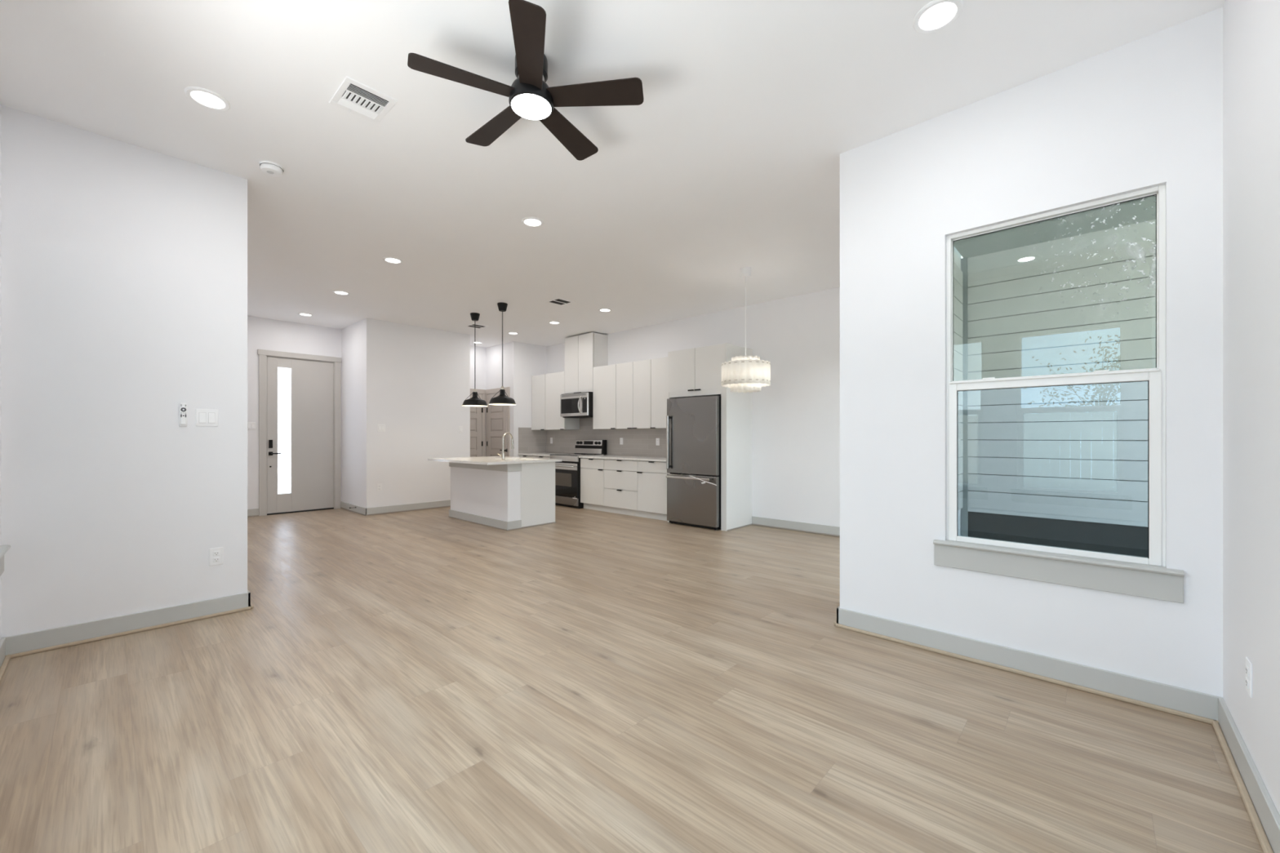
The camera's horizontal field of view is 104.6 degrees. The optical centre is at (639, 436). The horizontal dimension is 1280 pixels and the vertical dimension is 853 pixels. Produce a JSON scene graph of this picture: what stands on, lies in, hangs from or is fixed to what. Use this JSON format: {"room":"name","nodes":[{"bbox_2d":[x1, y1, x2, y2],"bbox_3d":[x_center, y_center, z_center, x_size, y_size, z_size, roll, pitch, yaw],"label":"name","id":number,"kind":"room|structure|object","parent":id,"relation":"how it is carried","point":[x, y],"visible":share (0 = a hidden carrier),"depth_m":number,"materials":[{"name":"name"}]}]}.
{"room":"living room","nodes":[
{"label":"living room","id":0,"kind":"room"},
{"bbox_2d":[0,102,1,639],"bbox_3d":[-1.759,-0.292,1.007,4.720,2.985,0.150,0,0,43],"label":"wall","id":1,"kind":"structure","parent":0,"point":[0,102],"depth_m":2.64,"materials":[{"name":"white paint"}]},
{"bbox_2d":[0,544,10,576],"bbox_3d":[-3.085,-0.213,2.245,0.940,1.863,0.208,0,0,43],"label":"window","id":2,"kind":"structure","parent":1,"relation":"in","point":[3,548],"depth_m":2.55,"materials":[{"name":"white plastic"}]},
{"bbox_2d":[1,105,247,637],"bbox_3d":[-4.940,-0.292,4.663,4.915,2.985,1.201,0,0,43],"label":"wall","id":3,"kind":"structure","parent":0,"point":[124,265],"depth_m":2.98,"materials":[{"name":"white paint"}]},
{"bbox_2d":[0,589,253,681],"bbox_3d":[-3.144,1.143,3.128,9.635,0.114,1.085,0,0,43],"label":"baseboard","id":4,"kind":"structure","parent":3,"relation":"attached to","point":[24,644],"depth_m":2.96,"materials":[{"name":"grey paint"}]},
{"bbox_2d":[178,402,187,426],"bbox_3d":[-2.942,-0.139,3.184,0.027,0.153,0.042,0,0,43],"label":"remote control","id":5,"kind":"object","parent":3,"relation":"attached to","point":[183,418],"visible":1,"depth_m":3.18,"materials":[{"name":"white plastic"}]},
{"bbox_2d":[195,408,217,426],"bbox_3d":[-2.867,-0.122,3.274,0.014,0.114,0.114,0,0,43],"label":"light switch","id":6,"kind":"object","parent":3,"relation":"attached to","point":[204,417],"visible":1,"depth_m":3.27,"materials":[{"name":"white plastic"}]},
{"bbox_2d":[208,546,223,565],"bbox_3d":[-2.837,0.806,3.311,0.008,0.116,0.072,0,0,43],"label":"power outlet","id":7,"kind":"object","parent":3,"relation":"attached to","point":[215,554],"visible":1,"depth_m":3.31,"materials":[{"name":"white plastic"}]},
{"bbox_2d":[213,551,219,555],"bbox_3d":[-2.836,0.785,3.310,0.003,0.029,0.034,0,0,43],"label":"receptacle","id":8,"kind":"object","parent":7,"relation":"attached to","point":[215,553],"depth_m":3.31,"materials":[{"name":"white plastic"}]},
{"bbox_2d":[213,557,219,562],"bbox_3d":[-2.836,0.827,3.310,0.003,0.029,0.034,0,0,43],"label":"receptacle","id":9,"kind":"object","parent":7,"relation":"attached to","point":[215,559],"depth_m":3.31,"materials":[{"name":"white plastic"}]},
{"bbox_2d":[247,315,342,509],"bbox_3d":[-5.711,-0.292,7.560,0.150,2.985,2.308,0,0,43],"label":"wall","id":10,"kind":"structure","parent":0,"point":[266,334],"depth_m":7.48,"materials":[{"name":"white paint"}]},
{"bbox_2d":[247,422,255,430],"bbox_3d":[-5.787,-0.150,7.356,0.014,0.114,0.114,0,0,43],"label":"light switch","id":11,"kind":"object","parent":10,"relation":"attached to","point":[251,425],"visible":0.8,"depth_m":7.36,"materials":[{"name":"white plastic"}]},
{"bbox_2d":[247,508,258,517],"bbox_3d":[-6.020,1.143,7.099,0.021,0.114,0.875,0,0,43],"label":"baseboard","id":12,"kind":"structure","parent":10,"relation":"attached to","point":[255,512],"depth_m":7.37,"materials":[{"name":"grey paint"}]},
{"bbox_2d":[257,349,342,515],"bbox_3d":[-5.396,-0.052,7.863,0.202,2.505,1.119,0,0,43],"label":"door","id":13,"kind":"structure","parent":10,"relation":"in","point":[300,400],"depth_m":7.82,"materials":[{"name":"beige paint"}]},
{"bbox_2d":[342,318,470,507],"bbox_3d":[-3.983,-0.292,8.472,1.150,2.985,1.678,0,0,43],"label":"wall","id":14,"kind":"structure","parent":0,"point":[414,381],"depth_m":7.95,"materials":[{"name":"white paint"}]},
{"bbox_2d":[377,483,382,491],"bbox_3d":[-4.003,0.788,7.597,0.008,0.116,0.072,0,0,43],"label":"power outlet","id":15,"kind":"object","parent":14,"relation":"attached to","point":[379,486],"visible":1,"depth_m":7.60,"materials":[{"name":"white plastic"}]},
{"bbox_2d":[377,424,385,431],"bbox_3d":[-3.983,-0.125,7.614,0.014,0.114,0.114,0,0,43],"label":"light switch","id":16,"kind":"object","parent":14,"relation":"attached to","point":[380,428],"visible":1,"depth_m":7.61,"materials":[{"name":"white plastic"}]},
{"bbox_2d":[340,499,450,515],"bbox_3d":[-3.982,1.143,8.457,1.171,0.114,1.699,0,0,43],"label":"baseboard","id":17,"kind":"structure","parent":14,"relation":"attached to","point":[442,504],"depth_m":7.86,"materials":[{"name":"grey paint"}]},
{"bbox_2d":[458,426,462,432],"bbox_3d":[-3.104,-0.115,8.565,0.014,0.114,0.070,0,0,43],"label":"light switch","id":18,"kind":"object","parent":14,"relation":"attached to","point":[460,428],"visible":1,"depth_m":8.56,"materials":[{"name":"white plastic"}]},
{"bbox_2d":[470,345,485,394],"bbox_3d":[-3.453,-0.292,9.708,0.150,2.985,0.857,0,0,43],"label":"wall","id":19,"kind":"structure","parent":0,"point":[480,352],"depth_m":9.84,"materials":[{"name":"white paint"}]},
{"bbox_2d":[470,388,485,457],"bbox_3d":[-3.369,0.133,9.635,0.074,2.135,0.807,0,0,43],"label":"door","id":20,"kind":"structure","parent":19,"relation":"in","point":[477,414],"depth_m":9.82,"materials":[{"name":"beige paint"}]},
{"bbox_2d":[485,341,546,457],"bbox_3d":[-2.494,-0.292,10.009,1.150,2.985,0.885,0,0,43],"label":"wall","id":21,"kind":"structure","parent":0,"point":[522,362],"depth_m":9.48,"materials":[{"name":"white paint"}]},
{"bbox_2d":[485,386,510,456],"bbox_3d":[-2.803,0.133,9.641,0.852,2.135,0.074,0,0,43],"label":"door","id":22,"kind":"structure","parent":21,"relation":"in","point":[497,417],"depth_m":9.66,"materials":[{"name":"beige paint"}]},
{"bbox_2d":[518,427,546,453],"bbox_3d":[-2.084,0.081,9.599,0.007,0.492,0.640,0,0,43],"label":"backsplash","id":23,"kind":"structure","parent":21,"relation":"attached to","point":[530,441],"depth_m":9.58,"materials":[{"name":"grey tile"}]},
{"bbox_2d":[0,0,1224,347],"bbox_3d":[-1.365,-1.845,5.054,9.935,0.120,6.629,0,0,43],"label":"ceiling","id":24,"kind":"structure","parent":0,"point":[728,162],"depth_m":2.82,"materials":[{"name":"white paint"}]},
{"bbox_2d":[184,86,231,111],"bbox_3d":[-2.284,-1.780,2.615,0.184,0.009,0.184,0,0,43],"label":"recessed light","id":25,"kind":"object","parent":24,"relation":"in","point":[206,98],"visible":1,"depth_m":2.61,"materials":[{"name":"white plastic"}]},
{"bbox_2d":[191,90,225,107],"bbox_3d":[-2.284,-1.782,2.615,0.139,0.005,0.139,0,0,-34],"label":"diffuser","id":26,"kind":"object","parent":25,"relation":"attached to","point":[206,99],"depth_m":2.61,"materials":[{"name":"white plastic"}]},
{"bbox_2d":[258,160,284,177],"bbox_3d":[-2.434,-1.760,3.268,0.134,0.050,0.134,0,0,43],"label":"smoke detector","id":27,"kind":"object","parent":24,"relation":"attached to","point":[270,168],"visible":1,"depth_m":3.24,"materials":[{"name":"white plastic"}]},
{"bbox_2d":[297,312,313,316],"bbox_3d":[-4.897,-1.780,7.241,0.184,0.009,0.184,0,0,43],"label":"recessed light","id":28,"kind":"object","parent":24,"relation":"in","point":[299,313],"visible":1,"depth_m":7.24,"materials":[{"name":"white plastic"}]},
{"bbox_2d":[332,290,350,295],"bbox_3d":[-3.709,-1.780,6.139,0.184,0.009,0.184,0,0,43],"label":"recessed light","id":29,"kind":"object","parent":24,"relation":"in","point":[339,292],"visible":1,"depth_m":6.13,"materials":[{"name":"white plastic"}]},
{"bbox_2d":[334,291,347,294],"bbox_3d":[-3.709,-1.782,6.139,0.139,0.005,0.139,0,0,29],"label":"diffuser","id":30,"kind":"object","parent":29,"relation":"attached to","point":[335,292],"depth_m":6.13,"materials":[{"name":"white plastic"}]},
{"bbox_2d":[328,76,397,124],"bbox_3d":[-1.475,-1.774,2.635,0.284,0.022,0.244,0,0,43],"label":"ceiling vent","id":31,"kind":"object","parent":24,"relation":"in","point":[353,96],"visible":1,"depth_m":2.63,"materials":[{"name":"white plastic"}]},
{"bbox_2d":[382,257,403,263],"bbox_3d":[-2.505,-1.780,5.011,0.184,0.009,0.184,0,0,43],"label":"recessed light","id":32,"kind":"object","parent":24,"relation":"in","point":[389,260],"visible":1,"depth_m":5.00,"materials":[{"name":"white plastic"}]},
{"bbox_2d":[385,257,399,262],"bbox_3d":[-2.505,-1.782,5.011,0.139,0.005,0.139,0,0,29],"label":"diffuser","id":33,"kind":"object","parent":32,"relation":"attached to","point":[387,260],"depth_m":4.99,"materials":[{"name":"white plastic"}]},
{"bbox_2d":[462,312,488,406],"bbox_3d":[-2.404,-1.113,7.204,0.360,1.345,0.360,0,0,43],"label":"pendant lamp","id":34,"kind":"object","parent":24,"relation":"hanging from","point":[474,401],"visible":1,"depth_m":7.16,"materials":[{"name":"black metal"}]},
{"bbox_2d":[464,323,488,328],"bbox_3d":[-2.649,-1.782,8.014,0.280,0.005,0.280,0,0,43],"label":"ceiling vent","id":35,"kind":"object","parent":24,"relation":"in","point":[477,326],"visible":0.99,"depth_m":8.00,"materials":[{"name":"white plastic"}]},
{"bbox_2d":[488,302,515,405],"bbox_3d":[-1.853,-1.105,6.660,0.360,1.359,0.360,0,0,43],"label":"pendant lamp","id":36,"kind":"object","parent":24,"relation":"hanging from","point":[502,399],"visible":1,"depth_m":6.61,"materials":[{"name":"black metal"}]},
{"bbox_2d":[507,332,518,334],"bbox_3d":[-2.196,-1.780,8.557,0.184,0.009,0.184,0,0,43],"label":"recessed light","id":37,"kind":"object","parent":24,"relation":"in","point":[510,333],"visible":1,"depth_m":8.56,"materials":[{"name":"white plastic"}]},
{"bbox_2d":[407,0,644,160],"bbox_3d":[-0.540,-1.666,2.368,0.986,0.238,1.033,0,0,43],"label":"ceiling fan","id":38,"kind":"object","parent":24,"relation":"hanging from","point":[530,95],"visible":1,"depth_m":2.28,"materials":[{"name":"black wood"}]},
{"bbox_2d":[511,93,551,119],"bbox_3d":[-0.514,-1.556,2.341,0.188,0.018,0.188,0,0,43],"label":"diffuser","id":39,"kind":"object","parent":38,"relation":"attached to","point":[528,106],"depth_m":2.32,"materials":[{"name":"white glass"}]},
{"bbox_2d":[520,217,543,226],"bbox_3d":[-0.895,-1.780,4.117,0.184,0.009,0.184,0,0,43],"label":"recessed light","id":40,"kind":"object","parent":24,"relation":"in","point":[527,221],"visible":1,"depth_m":4.11,"materials":[{"name":"white plastic"}]},
{"bbox_2d":[524,218,541,226],"bbox_3d":[-0.895,-1.782,4.117,0.139,0.005,0.139,0,0,29],"label":"diffuser","id":41,"kind":"object","parent":40,"relation":"attached to","point":[527,222],"depth_m":4.12,"materials":[{"name":"white plastic"}]},
{"bbox_2d":[548,320,559,324],"bbox_3d":[-1.343,-1.780,7.758,0.184,0.009,0.184,0,0,43],"label":"recessed light","id":42,"kind":"object","parent":24,"relation":"in","point":[551,322],"visible":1,"depth_m":7.75,"materials":[{"name":"white plastic"}]},
{"bbox_2d":[545,297,573,306],"bbox_3d":[-1.063,-1.782,6.563,0.280,0.005,0.280,0,0,43],"label":"ceiling vent","id":43,"kind":"object","parent":24,"relation":"in","point":[558,301],"visible":1,"depth_m":6.55,"materials":[{"name":"white plastic"}]},
{"bbox_2d":[598,308,611,311],"bbox_3d":[-0.494,-1.780,6.990,0.184,0.009,0.184,0,0,43],"label":"recessed light","id":44,"kind":"object","parent":24,"relation":"in","point":[599,309],"visible":1,"depth_m":6.96,"materials":[{"name":"white plastic"}]},
{"bbox_2d":[720,266,770,392],"bbox_3d":[1.124,-1.131,5.261,0.514,1.309,0.513,0,0,43],"label":"pendant","id":45,"kind":"object","parent":24,"relation":"hanging from","point":[746,373],"visible":1,"depth_m":5.09,"materials":[{"name":"white plastic"}]},
{"bbox_2d":[912,0,963,33],"bbox_3d":[1.260,-1.780,2.095,0.184,0.009,0.184,0,0,43],"label":"recessed light","id":46,"kind":"object","parent":24,"relation":"in","point":[935,15],"visible":1,"depth_m":2.09,"materials":[{"name":"white plastic"}]},
{"bbox_2d":[919,2,956,29],"bbox_3d":[1.260,-1.782,2.095,0.139,0.005,0.139,0,0,38],"label":"diffuser","id":47,"kind":"object","parent":46,"relation":"attached to","point":[936,15],"depth_m":2.09,"materials":[{"name":"white plastic"}]},
{"bbox_2d":[0,505,1263,852],"bbox_3d":[-1.365,1.250,5.054,9.935,0.100,6.629,0,0,43],"label":"floor","id":48,"kind":"structure","parent":0,"point":[424,681],"depth_m":2.08,"materials":[{"name":"brown wood"}]},
{"bbox_2d":[448,462,555,530],"bbox_3d":[-1.995,0.776,7.095,1.583,0.848,0.796,0,0,43],"label":"kitchen island","id":49,"kind":"object","parent":48,"relation":"on","point":[509,496],"visible":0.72,"depth_m":6.63,"materials":[{"name":"white paint"}]},
{"bbox_2d":[427,456,561,465],"bbox_3d":[-2.073,0.336,6.995,1.640,0.030,1.140,0,0,43],"label":"island countertop","id":50,"kind":"structure","parent":49,"relation":"on","point":[487,460],"depth_m":6.67,"materials":[{"name":"white stone"}]},
{"bbox_2d":[497,432,514,460],"bbox_3d":[-1.791,0.135,6.681,0.127,0.372,0.253,0,0,43],"label":"faucet","id":51,"kind":"object","parent":50,"relation":"on","point":[505,433],"visible":1,"depth_m":6.62,"materials":[{"name":"silver metal"}]},
{"bbox_2d":[519,455,534,457],"bbox_3d":[-1.927,0.779,9.455,0.425,0.842,0.656,0,0,43],"label":"base cabinet","id":52,"kind":"object","parent":48,"relation":"on","point":[526,456],"visible":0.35,"depth_m":9.20,"materials":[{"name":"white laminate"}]},
{"bbox_2d":[532,455,550,458],"bbox_3d":[-1.562,0.779,9.117,0.570,0.842,0.656,0,0,43],"label":"base cabinet","id":53,"kind":"object","parent":48,"relation":"on","point":[535,456],"visible":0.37,"depth_m":8.86,"materials":[{"name":"white laminate"}]},
{"bbox_2d":[517,453,567,456],"bbox_3d":[-1.718,0.343,9.259,1.004,0.030,0.663,0,0,43],"label":"countertop","id":54,"kind":"structure","parent":53,"relation":"on","point":[521,454],"depth_m":9.17,"materials":[{"name":"white stone"}]},
{"bbox_2d":[550,440,606,508],"bbox_3d":[-1.103,0.632,8.619,0.758,1.135,0.727,0,0,43],"label":"range","id":55,"kind":"object","parent":48,"relation":"on","point":[567,471],"visible":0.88,"depth_m":8.39,"materials":[{"name":"silver glass"}]},
{"bbox_2d":[550,453,591,456],"bbox_3d":[-1.106,0.326,8.616,0.748,0.011,0.565,0,0,43],"label":"cooktop","id":56,"kind":"object","parent":55,"relation":"in","point":[551,455],"depth_m":8.50,"materials":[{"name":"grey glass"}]},
{"bbox_2d":[580,457,607,511],"bbox_3d":[-0.571,0.779,8.202,0.567,0.842,0.656,0,0,43],"label":"base cabinet","id":57,"kind":"object","parent":48,"relation":"on","point":[592,470],"visible":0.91,"depth_m":7.97,"materials":[{"name":"white laminate"}]},
{"bbox_2d":[604,458,640,516],"bbox_3d":[-0.096,0.779,7.763,0.727,0.842,0.656,0,0,43],"label":"base cabinet","id":58,"kind":"object","parent":48,"relation":"on","point":[620,476],"visible":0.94,"depth_m":7.53,"materials":[{"name":"white laminate"}]},
{"bbox_2d":[578,454,666,462],"bbox_3d":[-0.098,0.343,7.761,1.874,0.030,0.663,0,0,43],"label":"countertop","id":59,"kind":"structure","parent":58,"relation":"on","point":[606,456],"depth_m":7.60,"materials":[{"name":"white stone"}]},
{"bbox_2d":[636,460,667,520],"bbox_3d":[0.381,0.779,7.322,0.573,0.842,0.656,0,0,43],"label":"base cabinet","id":60,"kind":"object","parent":48,"relation":"on","point":[651,475],"visible":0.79,"depth_m":7.10,"materials":[{"name":"white laminate"}]},
{"bbox_2d":[666,395,720,530],"bbox_3d":[0.886,0.343,6.740,0.856,1.715,0.758,0,0,43],"label":"refrigerator","id":61,"kind":"object","parent":48,"relation":"on","point":[693,424],"visible":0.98,"depth_m":6.49,"materials":[{"name":"grey metal"}]},
{"bbox_2d":[667,342,752,531],"bbox_3d":[0.958,0.011,6.802,0.975,2.378,0.637,0,0,43],"label":"refrigerator surround","id":62,"kind":"object","parent":48,"relation":"on","point":[736,408],"visible":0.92,"depth_m":6.42,"materials":[{"name":"white laminate"}]},
{"bbox_2d":[546,287,839,527],"bbox_3d":[0.700,-0.292,7.568,6.855,2.985,0.135,0,0,43],"label":"wall","id":63,"kind":"structure","parent":0,"point":[796,418],"depth_m":6.36,"materials":[{"name":"white paint"}]},
{"bbox_2d":[531,373,551,430],"bbox_3d":[-1.830,-0.641,9.556,0.429,1.048,0.376,0,0,43],"label":"upper cabinet","id":64,"kind":"object","parent":63,"relation":"attached to","point":[538,382],"visible":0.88,"depth_m":9.43,"materials":[{"name":"white laminate"}]},
{"bbox_2d":[545,371,579,430],"bbox_3d":[-1.456,-0.641,9.210,0.580,1.048,0.376,0,0,43],"label":"upper cabinet","id":65,"kind":"object","parent":63,"relation":"attached to","point":[554,382],"visible":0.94,"depth_m":9.09,"materials":[{"name":"white laminate"}]},
{"bbox_2d":[579,417,592,429],"bbox_3d":[-0.841,-0.224,8.892,0.753,0.208,0.008,0,0,43],"label":"backsplash","id":66,"kind":"structure","parent":63,"relation":"attached to","point":[584,423],"depth_m":9.01,"materials":[{"name":"grey tile"}]},
{"bbox_2d":[564,332,608,393],"bbox_3d":[-0.966,-1.256,8.757,0.754,1.012,0.376,0,0,43],"label":"upper cabinet","id":67,"kind":"object","parent":63,"relation":"attached to","point":[583,353],"visible":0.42,"depth_m":8.58,"materials":[{"name":"white laminate"}]},
{"bbox_2d":[560,391,592,417],"bbox_3d":[-1.017,-0.540,8.701,0.747,0.420,0.510,0,0,43],"label":"microwave","id":68,"kind":"object","parent":67,"relation":"attached to","point":[575,405],"visible":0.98,"depth_m":8.51,"materials":[{"name":"silver metal"}]},
{"bbox_2d":[546,428,666,457],"bbox_3d":[-0.524,0.104,8.600,3.639,0.448,0.008,0,0,43],"label":"backsplash","id":69,"kind":"structure","parent":63,"relation":"attached to","point":[636,442],"depth_m":8.46,"materials":[{"name":"grey tile"}]},
{"bbox_2d":[619,437,622,444],"bbox_3d":[-0.316,0.085,8.398,0.072,0.116,0.008,0,0,43],"label":"power outlet","id":70,"kind":"object","parent":69,"relation":"attached to","point":[620,438],"visible":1,"depth_m":8.40,"materials":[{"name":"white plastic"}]},
{"bbox_2d":[656,438,659,445],"bbox_3d":[0.280,0.089,7.847,0.072,0.116,0.008,0,0,43],"label":"power outlet","id":71,"kind":"object","parent":69,"relation":"attached to","point":[657,439],"visible":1,"depth_m":7.84,"materials":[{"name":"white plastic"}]},
{"bbox_2d":[592,364,626,429],"bbox_3d":[-0.481,-0.641,8.310,0.556,1.048,0.376,0,0,43],"label":"upper cabinet","id":72,"kind":"object","parent":63,"relation":"attached to","point":[604,377],"visible":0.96,"depth_m":8.18,"materials":[{"name":"white laminate"}]},
{"bbox_2d":[616,359,650,428],"bbox_3d":[-0.001,-0.641,7.865,0.746,1.048,0.376,0,0,43],"label":"upper cabinet","id":73,"kind":"object","parent":63,"relation":"attached to","point":[633,378],"visible":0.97,"depth_m":7.73,"materials":[{"name":"white laminate"}]},
{"bbox_2d":[649,356,667,428],"bbox_3d":[0.482,-0.641,7.420,0.559,1.048,0.376,0,0,43],"label":"upper cabinet","id":74,"kind":"object","parent":63,"relation":"attached to","point":[659,366],"visible":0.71,"depth_m":7.37,"materials":[{"name":"white laminate"}]},
{"bbox_2d":[667,343,725,392],"bbox_3d":[0.942,-0.891,6.804,0.942,0.568,0.656,0,0,43],"label":"upper cabinet","id":75,"kind":"object","parent":63,"relation":"attached to","point":[700,368],"visible":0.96,"depth_m":6.57,"materials":[{"name":"white laminate"}]},
{"bbox_2d":[751,515,839,537],"bbox_3d":[2.334,1.143,5.947,2.223,0.114,0.027,0,0,43],"label":"baseboard","id":76,"kind":"structure","parent":63,"relation":"attached to","point":[757,521],"depth_m":6.26,"materials":[{"name":"grey paint"}]},
{"bbox_2d":[954,257,960,535],"bbox_3d":[2.369,-0.292,4.214,0.150,2.985,2.795,0,0,43],"label":"wall","id":77,"kind":"structure","parent":0,"point":[956,262],"depth_m":5.09,"materials":[{"name":"white paint"}]},
{"bbox_2d":[954,262,962,510],"bbox_3d":[3.193,-0.478,4.974,0.018,2.444,0.460,0,0,43],"label":"wall","id":78,"kind":"structure","parent":0,"point":[957,272],"depth_m":4.98,"materials":[{"name":"paint"}]},
{"bbox_2d":[840,7,1222,697],"bbox_3d":[1.895,-0.292,2.647,1.580,2.985,0.150,0,0,43],"label":"wall","id":79,"kind":"structure","parent":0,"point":[1144,113],"depth_m":2.48,"materials":[{"name":"white paint"}]},
{"bbox_2d":[833,605,1222,724],"bbox_3d":[2.773,1.143,3.623,1.614,0.114,2.844,0,0,43],"label":"baseboard","id":80,"kind":"structure","parent":79,"relation":"attached to","point":[1175,700],"depth_m":2.43,"materials":[{"name":"grey paint"}]},
{"bbox_2d":[933,184,1184,603],"bbox_3d":[2.042,-0.213,2.499,0.941,1.863,0.208,0,0,43],"label":"window","id":81,"kind":"structure","parent":79,"relation":"attached to","point":[1148,577],"depth_m":2.35,"materials":[{"name":"white plastic"}]},
{"bbox_2d":[954,197,1155,257],"bbox_3d":[3.693,-1.900,3.127,3.220,0.100,2.995,0,0,43],"label":"ceiling","id":82,"kind":"structure","parent":0,"point":[1078,224],"depth_m":4.41,"materials":[{"name":"paint"}]},
{"bbox_2d":[967,238,1155,557],"bbox_3d":[4.618,-0.325,4.128,3.220,3.050,0.168,0,0,43],"label":"wall","id":83,"kind":"structure","parent":0,"point":[1003,438],"depth_m":4.62,"materials":[{"name":"paint"}]},
{"bbox_2d":[960,257,968,536],"bbox_3d":[3.378,-0.325,5.147,0.055,3.050,0.055,0,0,43],"label":"trim","id":84,"kind":"structure","parent":83,"relation":"attached to","point":[964,513],"depth_m":5.12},
{"bbox_2d":[967,219,1155,527],"bbox_3d":[4.572,-0.534,4.063,3.200,2.629,0.024,0,0,43],"label":"trim","id":85,"kind":"structure","parent":83,"relation":"attached to","point":[1081,243],"depth_m":4.61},
{"bbox_2d":[1222,0,1279,815],"bbox_3d":[1.280,-0.292,0.707,0.150,2.985,3.834,0,0,43],"label":"wall","id":86,"kind":"structure","parent":0,"point":[1251,28],"depth_m":1.67,"materials":[{"name":"white paint"}]},
{"bbox_2d":[1212,697,1279,852],"bbox_3d":[1.207,1.143,0.764,0.034,0.114,3.519,0,0,43],"label":"baseboard","id":87,"kind":"structure","parent":86,"relation":"attached to","point":[1264,815],"depth_m":1.62,"materials":[{"name":"grey paint"}]},
{"bbox_2d":[1245,657,1252,697],"bbox_3d":[2.085,0.825,1.695,0.008,0.116,0.072,0,0,43],"label":"power outlet","id":88,"kind":"object","parent":86,"relation":"attached to","point":[1248,664],"visible":1,"depth_m":1.68,"materials":[{"name":"white plastic"}]},
{"bbox_2d":[1245,664,1248,675],"bbox_3d":[2.083,0.804,1.696,0.003,0.029,0.034,0,0,43],"label":"receptacle","id":89,"kind":"object","parent":88,"relation":"attached to","point":[1246,665],"depth_m":1.69,"materials":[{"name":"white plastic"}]},
{"bbox_2d":[1245,676,1248,688],"bbox_3d":[2.083,0.846,1.696,0.003,0.029,0.034,0,0,43],"label":"receptacle","id":90,"kind":"object","parent":88,"relation":"attached to","point":[1246,677],"depth_m":1.69,"materials":[{"name":"white plastic"}]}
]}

